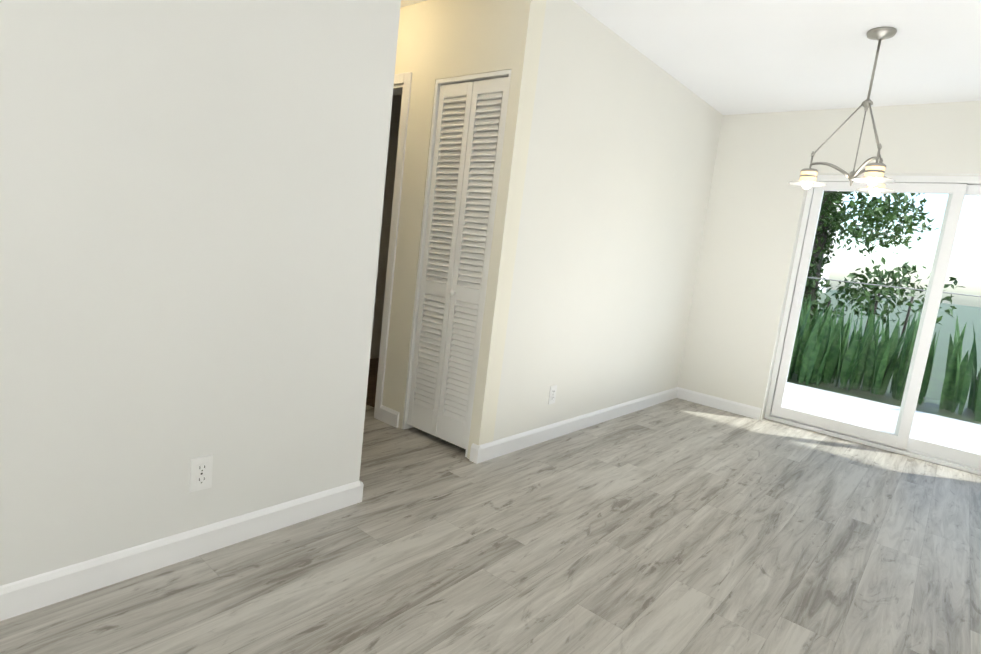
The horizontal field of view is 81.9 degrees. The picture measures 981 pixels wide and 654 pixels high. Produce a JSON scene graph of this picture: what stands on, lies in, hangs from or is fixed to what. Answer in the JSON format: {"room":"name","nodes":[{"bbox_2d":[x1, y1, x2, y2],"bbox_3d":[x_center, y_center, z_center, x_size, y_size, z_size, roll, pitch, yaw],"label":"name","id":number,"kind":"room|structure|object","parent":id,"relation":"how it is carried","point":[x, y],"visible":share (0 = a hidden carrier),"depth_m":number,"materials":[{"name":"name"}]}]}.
{"room":"empty living room","nodes":[
{"label":"empty living room","id":0,"kind":"room"},
{"bbox_2d":[0,0,722,585],"bbox_3d":[-1.269,-0.420,1.351,0.120,2.440,9.400,13,11,39],"label":"wall","id":1,"kind":"structure","parent":0,"point":[191,200],"depth_m":1.89,"materials":[{"name":"paint"}]},
{"bbox_2d":[0,481,360,620],"bbox_3d":[-2.434,0.803,0.196,0.014,0.095,5.810,13,11,39],"label":"baseboard","id":2,"kind":"structure","parent":1,"relation":"attached to","point":[22,596],"depth_m":1.81,"materials":[{"name":"white wood"}]},
{"bbox_2d":[189,455,212,492],"bbox_3d":[-0.960,0.487,1.877,0.009,0.115,0.070,13,11,39],"label":"outlet","id":3,"kind":"object","parent":1,"relation":"attached to","point":[201,468],"visible":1,"depth_m":1.87,"materials":[{"name":"white plastic"}]},
{"bbox_2d":[359,480,363,502],"bbox_3d":[-0.601,0.692,2.457,0.134,0.095,0.014,13,11,39],"label":"baseboard","id":4,"kind":"structure","parent":1,"relation":"attached to","point":[361,490],"depth_m":2.41,"materials":[{"name":"white wood"}]},
{"bbox_2d":[469,443,479,463],"bbox_3d":[-0.083,0.673,3.009,0.054,0.095,0.014,13,11,39],"label":"baseboard","id":5,"kind":"structure","parent":1,"relation":"attached to","point":[474,453],"depth_m":3.00,"materials":[{"name":"white wood"}]},
{"bbox_2d":[548,385,556,404],"bbox_3d":[0.382,0.415,3.465,0.009,0.115,0.070,13,11,39],"label":"electrical outlet","id":6,"kind":"object","parent":1,"relation":"attached to","point":[552,394],"visible":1,"depth_m":3.46,"materials":[{"name":"white plastic"}]},
{"bbox_2d":[479,387,677,462],"bbox_3d":[0.804,0.630,4.028,0.014,0.095,2.690,13,11,39],"label":"baseboard","id":7,"kind":"structure","parent":1,"relation":"attached to","point":[500,447],"depth_m":3.65,"materials":[{"name":"white wood"}]},
{"bbox_2d":[370,95,401,358],"bbox_3d":[-0.996,-0.917,5.028,0.120,2.440,3.780,13,11,39],"label":"wall","id":8,"kind":"structure","parent":0,"point":[386,221],"depth_m":5.02,"materials":[{"name":"paint"}]},
{"bbox_2d":[382,0,519,428],"bbox_3d":[-0.534,-0.631,3.418,1.550,2.440,0.120,13,11,39],"label":"wall","id":9,"kind":"structure","parent":0,"point":[424,40],"depth_m":3.19,"materials":[{"name":"paint"}]},
{"bbox_2d":[379,405,399,427],"bbox_3d":[-0.621,0.545,3.458,0.170,0.095,0.014,13,11,39],"label":"baseboard","id":10,"kind":"structure","parent":9,"relation":"attached to","point":[387,415],"depth_m":3.44,"materials":[{"name":"white wood"}]},
{"bbox_2d":[374,72,411,419],"bbox_3d":[-0.858,-0.517,3.688,0.870,2.068,0.134,13,11,39],"label":"door frame","id":11,"kind":"structure","parent":9,"relation":"attached to","point":[402,84],"depth_m":3.36,"materials":[{"name":"white wood"}]},
{"bbox_2d":[402,69,511,456],"bbox_3d":[-0.183,-0.329,3.123,0.536,2.008,0.135,13,11,39],"label":"door","id":12,"kind":"structure","parent":9,"relation":"in","point":[466,146],"depth_m":3.10,"materials":[{"name":"white wood"}]},
{"bbox_2d":[0,358,980,653],"bbox_3d":[0.014,1.148,0.462,8.140,0.104,9.590,13,11,39],"label":"floor","id":13,"kind":"structure","parent":0,"point":[678,526],"depth_m":2.18,"materials":[{"name":"laminate"}]},
{"bbox_2d":[400,0,980,114],"bbox_3d":[0.307,-1.357,0.102,8.140,0.120,9.590,13,11,39],"label":"ceiling","id":14,"kind":"structure","parent":0,"point":[727,57],"depth_m":3.19,"materials":[{"name":"paint"}]},
{"bbox_2d":[789,27,896,195],"bbox_3d":[1.909,-1.115,2.955,0.505,0.794,0.538,13,11,39],"label":"chandelier","id":15,"kind":"object","parent":14,"relation":"hanging from","point":[875,179],"visible":1,"depth_m":2.91,"materials":[{"name":"silver metal"}]},
{"bbox_2d":[678,101,980,419],"bbox_3d":[1.998,-0.542,4.860,4.750,2.440,0.200,13,11,39],"label":"wall","id":16,"kind":"structure","parent":0,"point":[755,210],"depth_m":4.55,"materials":[{"name":"paint"}]},
{"bbox_2d":[677,387,760,419],"bbox_3d":[1.930,0.646,4.830,0.710,0.095,0.014,13,11,39],"label":"baseboard","id":17,"kind":"structure","parent":16,"relation":"attached to","point":[722,404],"depth_m":4.81,"materials":[{"name":"white wood"}]},
{"bbox_2d":[764,175,980,474],"bbox_3d":[3.101,-0.053,4.004,1.830,1.978,0.117,13,11,39],"label":"sliding glass door","id":18,"kind":"structure","parent":16,"relation":"in","point":[956,189],"depth_m":4.10,"materials":[{"name":"white plastic"}]},
{"label":"outside","id":19,"kind":"structure","parent":0,"visible":0},
{"bbox_2d":[787,289,980,424],"bbox_3d":[63.924,-2.522,78.810,240.000,0.260,192.730,13,11,39],"label":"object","id":20,"kind":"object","parent":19,"point":[944,332],"depth_m":16.01,"materials":[{"name":"soil"}]},
{"bbox_2d":[818,191,844,292],"bbox_3d":[34.741,-20.074,91.201,36.000,24.050,14.250,13,11,39],"label":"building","id":21,"kind":"structure","parent":20,"relation":"on","point":[826,271],"depth_m":84.65,"materials":[{"name":"white"}]},
{"bbox_2d":[782,382,980,453],"bbox_3d":[3.196,0.799,5.368,14.000,0.055,2.030,13,11,39],"label":"patio slab","id":22,"kind":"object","parent":20,"relation":"on","point":[808,403],"depth_m":5.28,"materials":[{"name":"concrete"}]},
{"bbox_2d":[787,295,980,421],"bbox_3d":[2.837,-0.146,7.988,6.984,1.049,1.230,13,11,39],"label":"plants","id":23,"kind":"object","parent":20,"relation":"on","point":[832,350],"depth_m":6.58,"materials":[{"name":"green plant"}]},
{"bbox_2d":[803,191,965,334],"bbox_3d":[3.450,-4.050,14.013,15.013,7.271,8.606,13,11,39],"label":"trees","id":24,"kind":"object","parent":20,"relation":"on","point":[817,264],"depth_m":10.62,"materials":[{"name":"green plant"}]},
{"bbox_2d":[807,277,980,296],"bbox_3d":[1.528,-0.772,10.459,16.540,1.300,0.040,13,11,39],"label":"fence","id":25,"kind":"object","parent":20,"relation":"on","point":[892,286],"depth_m":7.37,"materials":[{"name":"grey"}]}
]}

